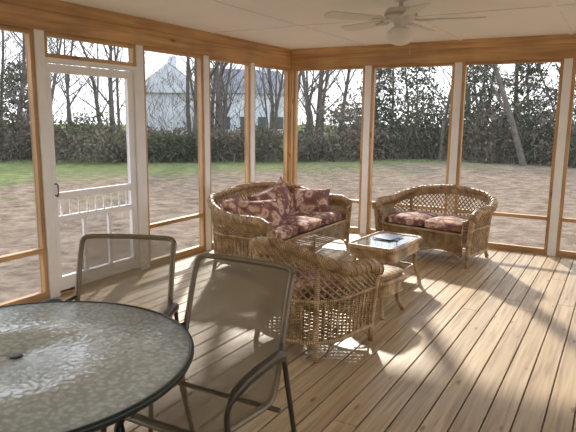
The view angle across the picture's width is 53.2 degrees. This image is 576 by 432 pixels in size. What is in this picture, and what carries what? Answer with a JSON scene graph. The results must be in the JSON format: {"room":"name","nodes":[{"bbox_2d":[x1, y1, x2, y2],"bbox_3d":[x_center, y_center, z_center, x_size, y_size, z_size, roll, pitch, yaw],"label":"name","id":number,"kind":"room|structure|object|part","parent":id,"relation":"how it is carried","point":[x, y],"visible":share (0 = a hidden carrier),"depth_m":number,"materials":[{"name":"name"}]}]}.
{"room":"sunroom","nodes":[
{"label":"sunroom","id":0,"kind":"room"},
{"bbox_2d":[0,0,290,303],"bbox_3d":[-2.302,-0.468,4.509,0.125,2.539,9.140,6,11,30],"label":"wall","id":1,"kind":"structure","parent":0,"point":[56,16],"depth_m":5.55,"materials":[{"name":"brown wood"}]},
{"bbox_2d":[0,24,48,305],"bbox_3d":[-2.367,-0.342,4.439,0.065,2.244,1.024,6,11,30],"label":"window","id":2,"kind":"structure","parent":1,"relation":"in","point":[28,33],"depth_m":4.82,"materials":[{"name":"brown wood"}]},
{"bbox_2d":[44,31,135,66],"bbox_3d":[-1.792,-1.506,5.232,0.060,0.209,1.046,6,11,30],"label":"window","id":3,"kind":"structure","parent":1,"relation":"in","point":[131,48],"depth_m":5.20,"materials":[{"name":"brown wood"}]},
{"bbox_2d":[45,57,141,295],"bbox_3d":[-1.795,-0.382,5.421,0.111,2.070,1.048,6,11,30],"label":"door","id":4,"kind":"structure","parent":1,"relation":"in","point":[129,73],"depth_m":5.46,"materials":[{"name":"white paint"}]},
{"bbox_2d":[143,46,204,255],"bbox_3d":[-1.249,-0.659,6.343,0.065,2.244,0.964,6,11,30],"label":"window","id":5,"kind":"structure","parent":1,"relation":"in","point":[201,215],"depth_m":6.61,"materials":[{"name":"brown wood"}]},
{"bbox_2d":[209,56,249,245],"bbox_3d":[-0.742,-0.803,7.205,0.065,2.244,0.864,6,11,30],"label":"window","id":6,"kind":"structure","parent":1,"relation":"in","point":[246,64],"depth_m":7.42,"materials":[{"name":"brown wood"}]},
{"bbox_2d":[255,63,288,181],"bbox_3d":[-0.249,-0.943,8.044,0.065,2.244,0.911,6,11,30],"label":"window","id":7,"kind":"structure","parent":1,"relation":"in","point":[286,70],"depth_m":8.32,"materials":[{"name":"brown wood"}]},
{"bbox_2d":[39,232,575,431],"bbox_3d":[0.833,1.129,2.997,7.272,0.028,9.247,6,11,30],"label":"floor","id":8,"kind":"structure","parent":0,"point":[439,363],"depth_m":3.92,"materials":[{"name":"brown wood"}]},
{"bbox_2d":[0,301,193,431],"bbox_3d":[-1.005,0.875,2.178,1.296,0.734,1.296,6,11,30],"label":"glass dining table","id":9,"kind":"object","parent":8,"relation":"on","point":[66,366],"visible":1,"depth_m":2.08,"materials":[{"name":"glass"}]},
{"bbox_2d":[42,234,178,431],"bbox_3d":[-0.906,0.627,2.918,0.694,0.959,0.684,1,10,5],"label":"patio chair","id":10,"kind":"object","parent":8,"relation":"on","point":[138,270],"visible":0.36,"depth_m":3.12,"materials":[{"name":"metal"}]},
{"bbox_2d":[101,253,296,431],"bbox_3d":[-0.354,0.712,2.459,0.694,0.959,0.684,6,11,28],"label":"patio chair","id":11,"kind":"object","parent":8,"relation":"on","point":[236,318],"visible":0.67,"depth_m":2.57,"materials":[{"name":"metal"}]},
{"bbox_2d":[207,176,351,261],"bbox_3d":[-0.086,0.033,6.548,0.931,0.912,2.017,6,11,30],"label":"wicker sofa","id":12,"kind":"object","parent":8,"relation":"on","point":[271,212],"visible":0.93,"depth_m":6.29,"materials":[{"name":"wicker"}]},
{"bbox_2d":[221,194,241,234],"bbox_3d":[-0.548,-0.014,6.038,0.196,0.371,0.468,4,10,18],"label":"throw pillow","id":13,"kind":"object","parent":12,"relation":"on","point":[233,205],"depth_m":5.90,"materials":[{"name":"fabric"}]},
{"bbox_2d":[221,224,297,239],"bbox_3d":[-0.298,0.154,6.052,0.710,0.148,0.549,6,11,30],"label":"seat cushion","id":14,"kind":"object","parent":12,"relation":"on","point":[282,231],"depth_m":5.92,"materials":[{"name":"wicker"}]},
{"bbox_2d":[238,198,283,224],"bbox_3d":[-0.277,-0.006,6.068,0.487,0.309,0.256,-5,11,-29],"label":"throw pillow","id":15,"kind":"object","parent":12,"relation":"on","point":[268,210],"depth_m":6.02,"materials":[{"name":"fabric"}]},
{"bbox_2d":[247,186,287,216],"bbox_3d":[-0.216,-0.104,6.461,0.245,0.423,0.524,6,11,30],"label":"throw pillow","id":16,"kind":"object","parent":12,"relation":"on","point":[278,192],"depth_m":6.52,"materials":[{"name":"fabric"}]},
{"bbox_2d":[270,176,294,213],"bbox_3d":[-0.074,-0.187,6.715,0.204,0.535,0.560,6,11,30],"label":"throw pillow","id":17,"kind":"object","parent":12,"relation":"on","point":[280,191],"depth_m":6.63,"materials":[{"name":"fabric"}]},
{"bbox_2d":[282,214,321,232],"bbox_3d":[-0.024,0.076,6.518,0.710,0.148,0.549,6,11,30],"label":"seat cushion","id":18,"kind":"object","parent":12,"relation":"on","point":[305,224],"depth_m":6.36,"materials":[{"name":"fabric"}]},
{"bbox_2d":[294,188,329,210],"bbox_3d":[0.296,-0.181,7.061,0.448,0.279,0.308,1,10,2],"label":"throw pillow","id":19,"kind":"object","parent":12,"relation":"on","point":[306,199],"depth_m":6.99,"materials":[{"name":"fabric"}]},
{"bbox_2d":[289,208,341,224],"bbox_3d":[0.250,-0.001,6.985,0.710,0.148,0.549,6,11,30],"label":"seat cushion","id":20,"kind":"object","parent":12,"relation":"on","point":[328,217],"depth_m":6.83,"materials":[{"name":"fabric"}]},
{"bbox_2d":[248,236,384,362],"bbox_3d":[0.123,0.502,4.083,0.877,0.830,0.750,9,13,41],"label":"wicker armchair","id":21,"kind":"object","parent":8,"relation":"on","point":[322,284],"visible":0.76,"depth_m":3.81,"materials":[{"name":"wicker"}]},
{"bbox_2d":[293,268,348,299],"bbox_3d":[0.171,0.490,4.134,0.502,0.148,0.530,9,13,41],"label":"seat cushion","id":22,"kind":"object","parent":21,"relation":"on","point":[302,270],"depth_m":3.94,"materials":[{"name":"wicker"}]},
{"bbox_2d":[347,231,422,277],"bbox_3d":[0.958,0.443,5.663,0.502,0.434,0.762,7,12,33],"label":"wicker coffee table","id":23,"kind":"object","parent":8,"relation":"on","point":[390,253],"visible":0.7,"depth_m":5.46,"materials":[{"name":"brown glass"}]},
{"bbox_3d":[0.960,0.241,5.628,0.400,0.006,0.660,7,12,33],"label":"glass","id":24,"kind":"part","parent":23,"relation":"part of","materials":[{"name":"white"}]},
{"bbox_2d":[373,233,403,240],"bbox_3d":[1.003,0.212,5.739,0.268,0.015,0.308,6,11,30],"label":"magazine stack","id":25,"kind":"object","parent":23,"relation":"on","point":[388,237],"visible":1,"depth_m":5.69,"materials":[{"name":"paper"}]},
{"bbox_2d":[368,265,406,319],"bbox_3d":[0.730,0.615,4.829,0.422,0.378,0.402,9,13,39],"label":"wicker ottoman","id":26,"kind":"object","parent":8,"relation":"on","point":[391,280],"visible":0.44,"depth_m":4.67,"materials":[{"name":"brown wicker"}]},
{"bbox_2d":[372,184,497,268],"bbox_3d":[1.774,0.056,6.824,1.347,0.810,0.848,9,13,41],"label":"wicker loveseat","id":27,"kind":"object","parent":8,"relation":"on","point":[473,229],"visible":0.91,"depth_m":6.66,"materials":[{"name":"wicker"}]},
{"bbox_2d":[388,210,443,226],"bbox_3d":[1.546,0.022,6.930,0.487,0.148,0.630,9,13,41],"label":"seat cushion","id":28,"kind":"object","parent":27,"relation":"on","point":[409,218],"depth_m":6.75,"materials":[{"name":"fabric"}]},
{"bbox_2d":[424,214,468,231],"bbox_3d":[1.906,0.081,6.610,0.487,0.148,0.630,9,13,41],"label":"seat cushion","id":29,"kind":"object","parent":27,"relation":"on","point":[439,222],"depth_m":6.44,"materials":[{"name":"fabric"}]},
{"bbox_2d":[60,0,575,48],"bbox_3d":[0.953,-1.423,2.711,8.150,0.038,9.692,6,11,30],"label":"ceiling","id":30,"kind":"structure","parent":0,"point":[288,24],"depth_m":5.52,"materials":[{"name":"paint"}]},
{"bbox_2d":[324,0,486,52],"bbox_3d":[0.911,-1.504,4.536,1.232,0.440,1.198,6,11,30],"label":"ceiling fan","id":31,"kind":"object","parent":30,"relation":"hanging from","point":[401,16],"depth_m":4.43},
{"bbox_2d":[291,34,575,257],"bbox_3d":[3.139,-0.784,6.670,7.250,2.539,0.125,6,11,30],"label":"wall","id":32,"kind":"structure","parent":0,"point":[561,46],"depth_m":7.11,"materials":[{"name":"brown wood"}]},
{"bbox_2d":[288,68,294,199],"bbox_3d":[0.027,-0.996,8.472,0.150,2.280,0.110,6,11,30],"label":"trim","id":33,"kind":"structure","parent":32,"relation":"attached to","point":[291,70],"depth_m":8.36,"materials":[{"name":"brown wood"}]},
{"bbox_2d":[293,66,364,230],"bbox_3d":[0.566,-0.955,8.165,1.091,2.244,0.065,6,11,30],"label":"window","id":34,"kind":"structure","parent":32,"relation":"in","point":[296,70],"depth_m":8.10,"materials":[{"name":"brown wood"}]},
{"bbox_2d":[367,63,454,231],"bbox_3d":[1.594,-0.843,7.580,1.094,2.244,0.065,6,11,30],"label":"window","id":35,"kind":"structure","parent":32,"relation":"in","point":[373,88],"depth_m":7.65,"materials":[{"name":"brown wood"}]},
{"bbox_2d":[454,59,563,251],"bbox_3d":[2.636,-0.730,6.986,1.124,2.244,0.065,6,11,30],"label":"window","id":36,"kind":"structure","parent":32,"relation":"in","point":[465,64],"depth_m":6.91,"materials":[{"name":"brown wood"}]},
{"bbox_2d":[556,58,575,254],"bbox_3d":[3.687,-0.615,6.387,1.114,2.244,0.065,6,11,30],"label":"window","id":37,"kind":"structure","parent":32,"relation":"in","point":[561,219],"depth_m":6.66,"materials":[{"name":"brown wood"}]},
{"label":"outside","id":38,"kind":"structure","parent":0,"visible":0},
{"bbox_2d":[0,124,575,302],"bbox_3d":[20.049,-4.832,42.944,220.000,0.566,200.000,6,11,30],"label":"ground","id":39,"kind":"structure","parent":38,"point":[173,186],"depth_m":18.19,"materials":[{"name":"brown soil"}]},
{"bbox_2d":[145,56,193,134],"bbox_3d":[-10.858,-11.048,53.839,6.800,7.920,7.600,-1,10,-8],"label":"house","id":40,"kind":"structure","parent":39,"relation":"on","point":[177,88],"depth_m":50.39,"materials":[{"name":"white"}]},
{"bbox_2d":[210,67,283,132],"bbox_3d":[-4.889,-12.695,62.564,8.600,8.320,6.800,-4,11,-25],"label":"house","id":41,"kind":"structure","parent":39,"relation":"on","point":[240,74],"depth_m":60.40,"materials":[{"name":"white"}]},
{"bbox_2d":[0,30,574,165],"bbox_3d":[0.507,-13.206,32.752,81.848,19.896,41.545,1,10,3],"label":"bare trees","id":42,"kind":"object","parent":39,"relation":"on","point":[220,112],"visible":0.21,"depth_m":36.18,"materials":[{"name":"brown plant"}]},
{"bbox_2d":[0,85,575,167],"bbox_3d":[1.451,-4.757,29.257,67.945,4.377,23.961,1,10,4],"label":"shrubs","id":43,"kind":"object","parent":39,"relation":"on","point":[164,145],"visible":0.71,"depth_m":31.18,"materials":[{"name":"green plant"}]},
{"bbox_2d":[0,52,575,167],"bbox_3d":[1.796,-5.523,31.356,75.435,6.232,29.026,1,10,3],"label":"thicket","id":44,"kind":"object","parent":39,"relation":"on","point":[168,74],"visible":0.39,"depth_m":31.55,"materials":[{"name":"green plant"}]},
{"bbox_2d":[0,59,575,160],"bbox_3d":[1.769,-7.884,32.390,52.496,9.465,14.631,2,10,6],"label":"evergreen trees","id":45,"kind":"object","parent":39,"relation":"on","point":[528,71],"visible":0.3,"depth_m":34.02,"materials":[{"name":"green plant"}]},
{"bbox_2d":[479,258,575,431],"bbox_3d":[0.836,1.480,3.101,7.410,0.745,9.330,6,11,30],"label":"deck substructure","id":46,"kind":"object","parent":39,"relation":"on","point":[574,258],"visible":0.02,"depth_m":3.65,"materials":[{"name":"brown wood"}]}
]}

